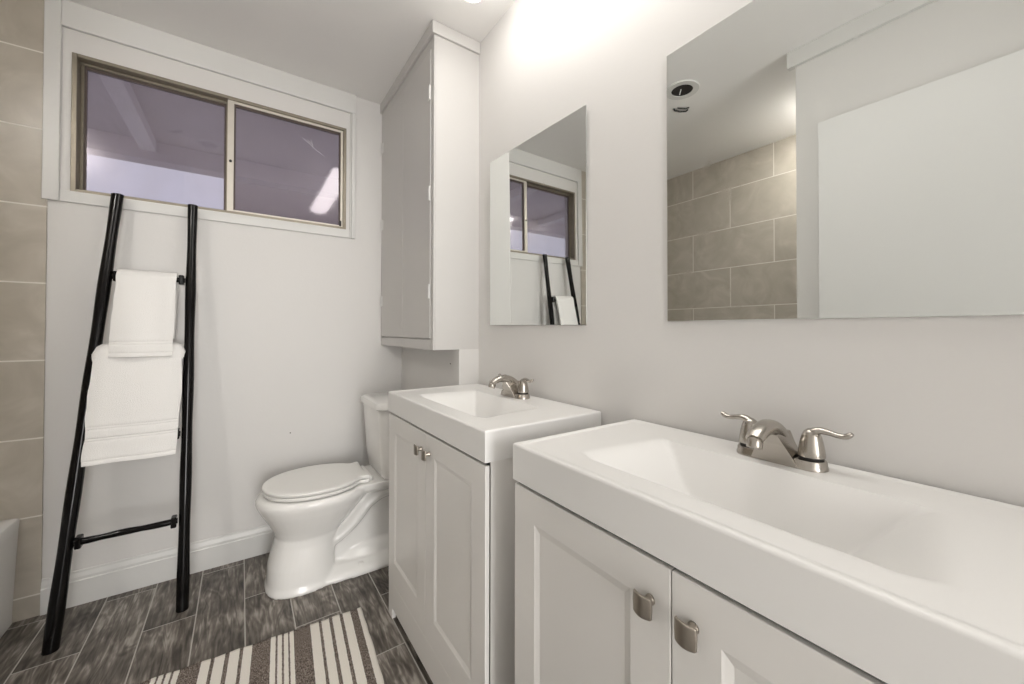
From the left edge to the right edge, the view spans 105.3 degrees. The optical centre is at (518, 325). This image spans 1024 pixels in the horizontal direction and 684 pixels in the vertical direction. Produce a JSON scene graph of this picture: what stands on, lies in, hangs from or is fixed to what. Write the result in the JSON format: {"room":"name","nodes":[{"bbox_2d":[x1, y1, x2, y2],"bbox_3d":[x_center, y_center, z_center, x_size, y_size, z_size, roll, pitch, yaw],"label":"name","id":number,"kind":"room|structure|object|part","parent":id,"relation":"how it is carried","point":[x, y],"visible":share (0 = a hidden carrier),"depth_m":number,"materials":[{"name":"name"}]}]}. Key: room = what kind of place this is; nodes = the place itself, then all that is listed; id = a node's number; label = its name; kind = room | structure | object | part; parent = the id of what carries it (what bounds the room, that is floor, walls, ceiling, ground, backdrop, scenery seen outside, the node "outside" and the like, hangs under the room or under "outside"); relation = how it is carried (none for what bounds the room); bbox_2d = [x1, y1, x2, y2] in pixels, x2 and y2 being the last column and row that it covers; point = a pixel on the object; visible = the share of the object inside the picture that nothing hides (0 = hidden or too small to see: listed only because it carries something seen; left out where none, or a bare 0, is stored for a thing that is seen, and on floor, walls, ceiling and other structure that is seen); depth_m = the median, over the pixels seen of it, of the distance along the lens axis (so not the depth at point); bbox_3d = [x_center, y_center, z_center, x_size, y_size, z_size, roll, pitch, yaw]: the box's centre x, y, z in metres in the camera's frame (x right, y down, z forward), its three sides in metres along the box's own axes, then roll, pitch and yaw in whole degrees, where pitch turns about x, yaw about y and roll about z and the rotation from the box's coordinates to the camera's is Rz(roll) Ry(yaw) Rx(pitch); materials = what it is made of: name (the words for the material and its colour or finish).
{"room":"bathroom","nodes":[
{"label":"bathroom","id":0,"kind":"room"},
{"bbox_2d":[0,0,401,622],"bbox_3d":[-1.560,-0.091,1.854,2.439,2.461,0.130,1,-1,-35],"label":"wall","id":1,"kind":"structure","parent":0,"point":[287,336],"depth_m":1.79,"materials":[{"name":"paint"}]},
{"bbox_2d":[40,524,274,615],"bbox_3d":[-1.294,1.072,1.953,1.434,0.137,0.016,1,-1,-35],"label":"baseboard","id":2,"kind":"structure","parent":1,"relation":"attached to","point":[94,583],"depth_m":1.72,"materials":[{"name":"paint"}]},
{"bbox_2d":[41,0,355,238],"bbox_3d":[-1.409,-0.910,1.892,1.172,0.820,0.016,1,-1,-35],"label":"trim","id":3,"kind":"structure","parent":1,"relation":"attached to","point":[57,13],"depth_m":1.74,"materials":[{"name":"paint"}]},
{"bbox_2d":[70,52,346,228],"bbox_3d":[-1.421,-0.832,1.932,1.051,0.574,0.076,1,-1,-35],"label":"window","id":4,"kind":"structure","parent":1,"relation":"in","point":[81,64],"depth_m":1.84,"materials":[{"name":"metal"}]},
{"bbox_3d":[-1.639,-0.834,1.796,0.508,0.546,0.022,1,-1,-35],"label":"sash","id":5,"kind":"part","parent":4,"relation":"part of","materials":[{"name":"metal"}]},
{"bbox_3d":[-1.210,-0.830,2.062,0.523,0.546,0.024,1,-1,-35],"label":"sash","id":6,"kind":"part","parent":4,"relation":"part of","materials":[{"name":"metal"}]},
{"bbox_2d":[0,552,432,683],"bbox_3d":[-0.029,1.156,-0.322,2.439,0.080,5.429,1,-1,-35],"label":"floor","id":7,"kind":"structure","parent":0,"point":[136,636],"depth_m":1.47,"materials":[{"name":"grey wood"}]},
{"bbox_2d":[0,518,19,637],"bbox_3d":[-1.710,0.926,0.686,0.604,0.400,1.580,1,-1,-35],"label":"bathtub","id":8,"kind":"object","parent":7,"relation":"on","point":[9,528],"visible":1,"depth_m":1.45,"materials":[{"name":"ceramic"}]},
{"bbox_2d":[41,193,197,655],"bbox_3d":[-1.556,0.291,1.571,0.392,1.690,0.279,1,-1,-35],"label":"blanket ladder","id":9,"kind":"object","parent":7,"relation":"on","point":[56,609],"visible":0.8,"depth_m":1.56,"materials":[{"name":"black metal"}]},
{"bbox_3d":[-1.655,0.290,1.501,0.044,1.690,0.302,0,-1,-11],"label":"rail","id":10,"kind":"part","parent":9,"relation":"part of","materials":[{"name":"black metal"}]},
{"bbox_2d":[81,343,185,466],"bbox_3d":[-1.532,0.297,1.575,0.285,0.455,0.143,1,-1,-35],"label":"towel","id":11,"kind":"object","parent":9,"relation":"hanging from","point":[133,408],"visible":0.95,"depth_m":1.54,"materials":[{"name":"white fabric"}]},
{"bbox_2d":[108,269,177,357],"bbox_3d":[-1.547,-0.054,1.619,0.195,0.361,0.141,1,-1,-35],"label":"towel","id":12,"kind":"object","parent":9,"relation":"hanging from","point":[143,317],"visible":1,"depth_m":1.60,"materials":[{"name":"white fabric"}]},
{"bbox_3d":[-1.414,0.292,1.672,0.042,1.690,0.277,1,-1,-35],"label":"rail","id":13,"kind":"part","parent":9,"relation":"part of","materials":[{"name":"black metal"}]},
{"bbox_2d":[139,607,383,683],"bbox_3d":[-0.867,1.128,1.123,0.876,0.007,0.536,0,-1,-31],"label":"rug","id":14,"kind":"object","parent":7,"relation":"on","point":[337,649],"visible":1,"depth_m":1.31,"materials":[{"name":"fabric"}]},
{"bbox_2d":[255,392,391,599],"bbox_3d":[-0.829,0.753,1.893,0.741,0.776,0.378,1,-1,-35],"label":"toilet","id":15,"kind":"object","parent":7,"relation":"on","point":[329,523],"visible":0.77,"depth_m":1.75,"materials":[{"name":"ceramic"}]},
{"bbox_3d":[-0.939,0.727,1.815,0.414,0.015,0.366,1,-1,-35],"label":"seat","id":16,"kind":"part","parent":15,"relation":"part of","materials":[{"name":"plastic"}]},
{"bbox_3d":[-0.939,0.707,1.815,0.422,0.016,0.374,1,-1,-35],"label":"lid","id":17,"kind":"part","parent":15,"relation":"part of","materials":[{"name":"plastic"}]},
{"bbox_3d":[-0.832,0.940,1.889,0.734,0.402,0.378,1,-1,-35],"label":"bowl","id":18,"kind":"part","parent":15,"relation":"part of","materials":[{"name":"white ceramic"}]},
{"bbox_3d":[-0.639,0.383,2.031,0.278,0.034,0.368,1,-1,-35],"label":"tank lid","id":19,"kind":"part","parent":15,"relation":"part of","materials":[{"name":"white ceramic"}]},
{"bbox_3d":[-0.636,0.570,2.031,0.260,0.337,0.348,1,-1,-35],"label":"tank","id":20,"kind":"part","parent":15,"relation":"part of","materials":[{"name":"white ceramic"}]},
{"bbox_2d":[389,413,517,683],"bbox_3d":[-0.147,0.736,1.359,0.424,0.799,0.754,1,-1,-35],"label":"vanity cabinet","id":21,"kind":"object","parent":7,"relation":"on","point":[452,512],"visible":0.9,"depth_m":1.10,"materials":[{"name":"paint"}]},
{"bbox_3d":[-0.403,0.670,1.410,0.012,0.649,0.376,1,-1,-35],"label":"door","id":22,"kind":"part","parent":21,"relation":"part of","materials":[{"name":"paint"}]},
{"bbox_3d":[-0.335,0.402,1.270,0.009,0.031,0.031,1,-1,-35],"label":"knob","id":23,"kind":"part","parent":21,"relation":"part of","materials":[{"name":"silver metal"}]},
{"bbox_3d":[-0.297,0.402,1.216,0.009,0.031,0.031,1,-1,-35],"label":"knob","id":24,"kind":"part","parent":21,"relation":"part of","materials":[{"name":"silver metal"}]},
{"bbox_3d":[-0.184,0.667,1.101,0.012,0.649,0.376,1,-1,-35],"label":"door","id":25,"kind":"part","parent":21,"relation":"part of","materials":[{"name":"paint"}]},
{"bbox_2d":[388,384,600,462],"bbox_3d":[-0.135,0.308,1.372,0.405,0.099,0.760,1,-1,-35],"label":"sink","id":26,"kind":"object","parent":21,"relation":"on","point":[483,423],"depth_m":1.17,"materials":[{"name":"ceramic"}]},
{"bbox_2d":[488,374,533,398],"bbox_3d":[-0.017,0.220,1.460,0.165,0.083,0.165,0,-1,8],"label":"faucet","id":27,"kind":"object","parent":26,"relation":"on","point":[511,387],"visible":1,"depth_m":1.41,"materials":[{"name":"silver metal"}]},
{"bbox_3d":[-0.045,0.215,1.437,0.137,0.073,0.048,1,-1,-35],"label":"spout","id":28,"kind":"part","parent":27,"relation":"part of","materials":[{"name":"silver metal"}]},
{"bbox_3d":[-0.013,0.254,1.459,0.054,0.016,0.152,1,-1,-35],"label":"plate","id":29,"kind":"part","parent":27,"relation":"part of","materials":[{"name":"silver metal"}]},
{"bbox_3d":[0.017,0.216,1.417,0.041,0.048,0.041,1,-1,-35],"label":"handle","id":30,"kind":"part","parent":27,"relation":"part of","materials":[{"name":"silver metal"}]},
{"bbox_3d":[0.030,0.198,1.398,0.020,0.023,0.072,1,-1,-35],"label":"lever","id":31,"kind":"part","parent":27,"relation":"part of","materials":[{"name":"silver metal"}]},
{"bbox_2d":[515,482,886,683],"bbox_3d":[0.362,0.728,0.642,0.424,0.799,0.754,1,-1,-35],"label":"vanity cabinet","id":32,"kind":"object","parent":7,"relation":"on","point":[592,606],"visible":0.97,"depth_m":0.61,"materials":[{"name":"paint"}]},
{"bbox_3d":[0.105,0.663,0.693,0.012,0.649,0.376,1,-1,-35],"label":"door","id":33,"kind":"part","parent":32,"relation":"part of","materials":[{"name":"paint"}]},
{"bbox_3d":[0.174,0.395,0.553,0.009,0.031,0.031,1,-1,-35],"label":"knob","id":34,"kind":"part","parent":32,"relation":"part of","materials":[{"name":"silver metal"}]},
{"bbox_3d":[0.183,0.395,0.560,0.018,0.016,0.016,1,-1,-35],"label":"knob stem","id":35,"kind":"part","parent":32,"relation":"part of","materials":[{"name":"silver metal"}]},
{"bbox_3d":[0.212,0.394,0.499,0.009,0.031,0.031,1,-1,-35],"label":"knob","id":36,"kind":"part","parent":32,"relation":"part of","materials":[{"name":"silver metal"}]},
{"bbox_3d":[0.221,0.394,0.506,0.018,0.016,0.016,1,-1,-35],"label":"knob stem","id":37,"kind":"part","parent":32,"relation":"part of","materials":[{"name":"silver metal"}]},
{"bbox_2d":[513,419,1023,683],"bbox_3d":[0.373,0.300,0.655,0.405,0.099,0.760,1,-1,-35],"label":"sink","id":38,"kind":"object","parent":32,"relation":"on","point":[901,581],"depth_m":0.50,"materials":[{"name":"ceramic"}]},
{"bbox_2d":[720,411,853,472],"bbox_3d":[0.492,0.213,0.743,0.165,0.083,0.165,0,-1,8],"label":"faucet","id":39,"kind":"object","parent":38,"relation":"on","point":[768,440],"visible":1,"depth_m":0.70,"materials":[{"name":"silver metal"}]},
{"bbox_3d":[0.452,0.191,0.804,0.020,0.023,0.072,1,-1,-35],"label":"lever","id":40,"kind":"part","parent":39,"relation":"part of","materials":[{"name":"silver metal"}]},
{"bbox_3d":[0.466,0.209,0.784,0.041,0.048,0.041,1,-1,-35],"label":"handle","id":41,"kind":"part","parent":39,"relation":"part of","materials":[{"name":"silver metal"}]},
{"bbox_3d":[0.463,0.208,0.720,0.137,0.073,0.048,1,-1,-35],"label":"spout","id":42,"kind":"part","parent":39,"relation":"part of","materials":[{"name":"silver metal"}]},
{"bbox_3d":[0.495,0.246,0.742,0.054,0.016,0.152,1,-1,-35],"label":"plate","id":43,"kind":"part","parent":39,"relation":"part of","materials":[{"name":"silver metal"}]},
{"bbox_3d":[0.525,0.208,0.701,0.041,0.048,0.041,1,-1,-35],"label":"handle","id":44,"kind":"part","parent":39,"relation":"part of","materials":[{"name":"silver metal"}]},
{"bbox_3d":[0.539,0.190,0.681,0.020,0.023,0.072,1,-1,-35],"label":"lever","id":45,"kind":"part","parent":39,"relation":"part of","materials":[{"name":"silver metal"}]},
{"bbox_3d":[0.324,0.659,0.385,0.012,0.649,0.376,1,-1,-35],"label":"door","id":46,"kind":"part","parent":32,"relation":"part of","materials":[{"name":"paint"}]},
{"bbox_2d":[69,0,514,103],"bbox_3d":[-0.026,-1.394,-0.292,2.439,0.100,5.429,1,-1,-35],"label":"ceiling","id":47,"kind":"structure","parent":0,"point":[359,48],"depth_m":1.73,"materials":[{"name":"paint"}]},
{"bbox_2d":[401,0,1023,506],"bbox_3d":[0.369,-0.098,1.052,0.220,2.460,3.429,1,-1,-35],"label":"wall","id":48,"kind":"structure","parent":0,"point":[938,402],"depth_m":1.03,"materials":[{"name":"paint"}]},
{"bbox_2d":[380,19,479,349],"bbox_3d":[-0.500,-0.604,2.062,0.236,1.425,0.784,1,-1,-35],"label":"upper cabinet","id":49,"kind":"object","parent":48,"relation":"attached to","point":[429,298],"visible":1,"depth_m":1.78,"materials":[{"name":"paint"}]},
{"bbox_3d":[-0.694,-0.579,2.156,0.012,1.275,0.357,1,-1,-35],"label":"door","id":50,"kind":"part","parent":49,"relation":"part of","materials":[{"name":"paint"}]},
{"bbox_3d":[-0.587,-0.580,2.007,0.008,1.375,0.772,1,-1,-35],"label":"frame","id":51,"kind":"part","parent":49,"relation":"part of","materials":[{"name":"paint"}]},
{"bbox_3d":[-0.486,-0.582,1.863,0.012,1.275,0.357,1,-1,-35],"label":"door","id":52,"kind":"part","parent":49,"relation":"part of","materials":[{"name":"paint"}]},
{"bbox_2d":[490,105,586,324],"bbox_3d":[0.047,-0.357,1.474,0.021,0.713,0.578,1,-1,-35],"label":"wall mirror","id":53,"kind":"object","parent":48,"relation":"attached to","point":[538,188],"visible":1,"depth_m":1.42,"materials":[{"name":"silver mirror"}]},
{"bbox_2d":[667,0,1023,320],"bbox_3d":[0.559,-0.357,0.763,0.007,0.688,0.602,1,-1,-35],"label":"wall mirror","id":54,"kind":"object","parent":48,"relation":"attached to","point":[827,159],"visible":1,"depth_m":0.71,"materials":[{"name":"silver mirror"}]},
{"label":"outside","id":55,"kind":"structure","parent":0,"visible":0},
{"bbox_2d":[87,72,338,198],"bbox_3d":[-2.286,-1.311,2.377,5.400,0.190,1.501,1,-1,-35],"label":"patio cover","id":56,"kind":"object","parent":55,"point":[131,122],"visible":0.3,"depth_m":2.77,"materials":[{"name":"paint"}]},
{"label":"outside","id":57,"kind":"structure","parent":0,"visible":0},
{"bbox_3d":[-3.445,1.231,3.979,8.000,0.100,5.501,1,-1,-35],"label":"patio slab","id":58,"kind":"object","parent":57,"visible":0},
{"bbox_2d":[235,181,337,224],"bbox_3d":[-1.658,-0.533,4.316,2.520,3.400,0.150,1,-1,-35],"label":"wall","id":59,"kind":"structure","parent":58,"relation":"on","point":[249,197],"depth_m":3.80,"materials":[{"name":"paint"}]}
]}

